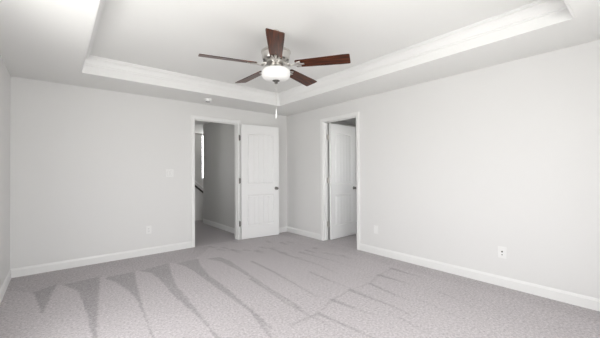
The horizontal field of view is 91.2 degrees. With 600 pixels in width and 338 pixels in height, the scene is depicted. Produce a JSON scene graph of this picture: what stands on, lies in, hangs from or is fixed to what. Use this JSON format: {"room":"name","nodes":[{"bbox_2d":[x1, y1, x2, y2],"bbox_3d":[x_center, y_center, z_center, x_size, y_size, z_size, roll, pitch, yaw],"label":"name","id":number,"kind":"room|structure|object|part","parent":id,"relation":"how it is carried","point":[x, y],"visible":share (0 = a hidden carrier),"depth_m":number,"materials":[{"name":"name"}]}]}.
{"room":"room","nodes":[
{"label":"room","id":0,"kind":"room"},
{"bbox_2d":[0,55,9,288],"bbox_3d":[-1.741,-0.082,1.333,0.120,2.740,5.670,0,-1,-40],"label":"wall","id":1,"kind":"structure","parent":0,"point":[4,74],"depth_m":3.17,"materials":[{"name":"white paint"}]},
{"bbox_2d":[0,269,10,303],"bbox_3d":[-1.721,1.235,1.412,0.014,0.108,5.550,0,-1,-40],"label":"baseboard","id":2,"kind":"structure","parent":1,"relation":"attached to","point":[6,282],"depth_m":3.13,"materials":[{"name":"white paint"}]},
{"bbox_2d":[10,76,286,268],"bbox_3d":[-1.929,-0.052,4.938,4.431,2.740,0.120,0,-1,-40],"label":"wall","id":3,"kind":"structure","parent":0,"point":[88,166],"depth_m":4.12,"materials":[{"name":"white paint"}]},
{"bbox_2d":[146,226,150,233],"bbox_3d":[-2.324,0.935,4.515,0.076,0.122,0.008,0,-1,-40],"label":"wall outlet","id":4,"kind":"object","parent":3,"relation":"attached to","point":[148,228],"visible":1,"depth_m":4.51,"materials":[{"name":"white plastic"}]},
{"bbox_2d":[11,226,286,277],"bbox_3d":[-1.879,1.264,4.876,4.191,0.108,0.014,0,-1,-40],"label":"baseboard","id":5,"kind":"structure","parent":3,"relation":"attached to","point":[48,267],"depth_m":4.08,"materials":[{"name":"white paint"}]},
{"bbox_2d":[191,115,278,247],"bbox_3d":[-1.170,0.204,5.479,1.696,2.229,0.253,0,-1,-32],"label":"door","id":6,"kind":"structure","parent":3,"relation":"in","point":[256,148],"depth_m":5.57,"materials":[{"name":"white paint"}]},
{"bbox_3d":[-1.469,0.204,5.226,0.927,2.229,0.019,0,-1,-40],"label":"casing","id":7,"kind":"part","parent":6,"relation":"part of","materials":[{"name":"white paint"}]},
{"bbox_2d":[195,133,202,185],"bbox_3d":[-3.284,0.136,8.878,3.250,2.440,0.120,0,-1,-40],"label":"wall","id":8,"kind":"structure","parent":0,"point":[198,179],"depth_m":8.96,"materials":[{"name":"white paint"}]},
{"bbox_2d":[201,134,202,178],"bbox_3d":[-2.866,-0.378,9.244,0.538,1.388,0.080,0,-1,-40],"label":"window","id":9,"kind":"structure","parent":8,"relation":"in","point":[201,134],"depth_m":9.05,"materials":[{"name":"white plastic"}]},
{"bbox_2d":[195,121,209,133],"bbox_3d":[-2.131,-1.151,7.394,3.370,0.100,3.900,0,-1,-40],"label":"ceiling","id":10,"kind":"structure","parent":0,"point":[198,124],"depth_m":7.59,"materials":[{"name":"white paint"}]},
{"bbox_2d":[195,220,236,246],"bbox_3d":[-2.072,1.368,7.334,3.350,0.060,4.020,0,-1,-40],"label":"floor","id":11,"kind":"structure","parent":0,"point":[205,234],"depth_m":5.86,"materials":[{"name":"carpet"}]},
{"bbox_2d":[195,180,202,220],"bbox_3d":[-2.539,0.533,7.860,1.900,1.623,0.130,0,-1,-40],"label":"wall","id":12,"kind":"structure","parent":11,"relation":"on","point":[198,194],"depth_m":7.70,"materials":[{"name":"white paint"}]},
{"bbox_2d":[203,122,234,227],"bbox_3d":[-1.334,0.111,6.857,1.065,2.440,2.080,0,-1,-40],"label":"wall","id":13,"kind":"structure","parent":0,"point":[218,138],"depth_m":6.63,"materials":[{"name":"white paint"}]},
{"bbox_2d":[203,219,234,233],"bbox_3d":[-2.072,1.284,7.335,3.150,0.108,3.780,0,-1,-40],"label":"baseboard","id":14,"kind":"structure","parent":13,"relation":"attached to","point":[205,221],"depth_m":6.56,"materials":[{"name":"white paint"}]},
{"bbox_2d":[0,232,599,337],"bbox_3d":[-0.113,1.292,2.744,4.191,0.001,5.550,0,-1,-40],"label":"floor","id":15,"kind":"structure","parent":0,"point":[284,284],"depth_m":2.88,"materials":[{"name":"carpet"}]},
{"bbox_2d":[0,0,599,115],"bbox_3d":[-0.126,-1.278,2.765,4.191,0.260,5.550,0,-1,-40],"label":"ceiling","id":16,"kind":"structure","parent":0,"point":[42,40],"depth_m":2.83,"materials":[{"name":"white paint"}]},
{"bbox_2d":[198,28,350,117],"bbox_3d":[-0.280,-0.919,2.845,1.328,0.856,1.395,0,0,-22],"label":"ceiling fan","id":17,"kind":"object","parent":16,"relation":"hanging from","point":[274,55],"visible":1,"depth_m":2.76,"materials":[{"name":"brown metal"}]},
{"bbox_3d":[-0.655,-1.006,2.693,0.519,0.006,0.145,0,12,-22],"label":"blade","id":18,"kind":"part","parent":17,"relation":"part of","materials":[{"name":"brown wood"}]},
{"bbox_3d":[-0.527,-1.003,3.211,0.145,0.006,0.519,-17,10,-39],"label":"blade","id":19,"kind":"part","parent":17,"relation":"part of","materials":[{"name":"brown wood"}]},
{"bbox_3d":[-0.201,-1.011,2.411,0.145,0.006,0.519,13,-1,-4],"label":"blade","id":20,"kind":"part","parent":17,"relation":"part of","materials":[{"name":"brown wood"}]},
{"bbox_3d":[-0.234,-0.912,2.863,0.280,0.106,0.280,0,-1,-40],"label":"lamp shade","id":21,"kind":"part","parent":17,"relation":"part of","materials":[{"name":"white glass"}]},
{"bbox_3d":[0.006,-1.005,3.250,0.145,0.006,0.519,-16,-8,31],"label":"blade","id":22,"kind":"part","parent":17,"relation":"part of","materials":[{"name":"brown wood"}]},
{"bbox_3d":[0.207,-1.010,2.755,0.519,0.006,0.145,0,-13,14],"label":"blade","id":23,"kind":"part","parent":17,"relation":"part of","materials":[{"name":"brown wood"}]},
{"bbox_2d":[81,0,574,105],"bbox_3d":[-0.223,-1.245,2.852,2.861,0.204,3.896,0,-1,-40],"label":"crown molding","id":24,"kind":"structure","parent":16,"relation":"attached to","point":[539,14],"depth_m":3.46,"materials":[{"name":"white paint"}]},
{"bbox_2d":[325,222,356,248],"bbox_3d":[1.713,1.336,5.705,2.400,0.060,3.080,0,-1,-40],"label":"floor","id":25,"kind":"structure","parent":0,"point":[350,241],"depth_m":5.38,"materials":[{"name":"carpet"}]},
{"bbox_2d":[328,121,356,226],"bbox_3d":[1.753,0.086,5.753,2.280,2.440,3.080,0,-1,-40],"label":"wall","id":26,"kind":"structure","parent":0,"point":[336,122],"depth_m":6.72,"materials":[{"name":"white paint"}]},
{"bbox_2d":[338,118,355,123],"bbox_3d":[1.747,-1.184,5.763,2.280,0.100,3.080,0,-1,-40],"label":"ceiling","id":27,"kind":"structure","parent":0,"point":[352,121],"depth_m":6.93,"materials":[{"name":"white paint"}]},
{"bbox_2d":[287,40,599,298],"bbox_3d":[1.578,-0.076,4.084,0.120,2.740,5.670,0,-1,-40],"label":"wall","id":28,"kind":"structure","parent":0,"point":[455,169],"depth_m":3.33,"materials":[{"name":"white paint"}]},
{"bbox_2d":[320,111,359,249],"bbox_3d":[1.000,0.192,5.348,0.881,2.229,0.902,0,-1,-40],"label":"door","id":29,"kind":"structure","parent":28,"relation":"in","point":[343,179],"depth_m":5.48,"materials":[{"name":"white paint"}]},
{"bbox_2d":[374,225,377,233],"bbox_3d":[1.159,0.926,4.488,0.008,0.122,0.074,0,-1,-40],"label":"blank plate","id":30,"kind":"object","parent":28,"relation":"attached to","point":[375,227],"visible":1,"depth_m":4.48,"materials":[{"name":"white plastic"}]},
{"bbox_2d":[287,226,599,311],"bbox_3d":[1.495,1.240,4.077,0.014,0.108,5.550,0,-1,-40],"label":"baseboard","id":31,"kind":"structure","parent":28,"relation":"attached to","point":[588,302],"depth_m":3.33,"materials":[{"name":"white paint"}]},
{"bbox_2d":[498,246,506,258],"bbox_3d":[2.211,0.914,3.216,0.011,0.124,0.080,0,-1,-40],"label":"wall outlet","id":32,"kind":"object","parent":28,"relation":"attached to","point":[501,250],"visible":1,"depth_m":3.21,"materials":[{"name":"white plastic"}]}
]}

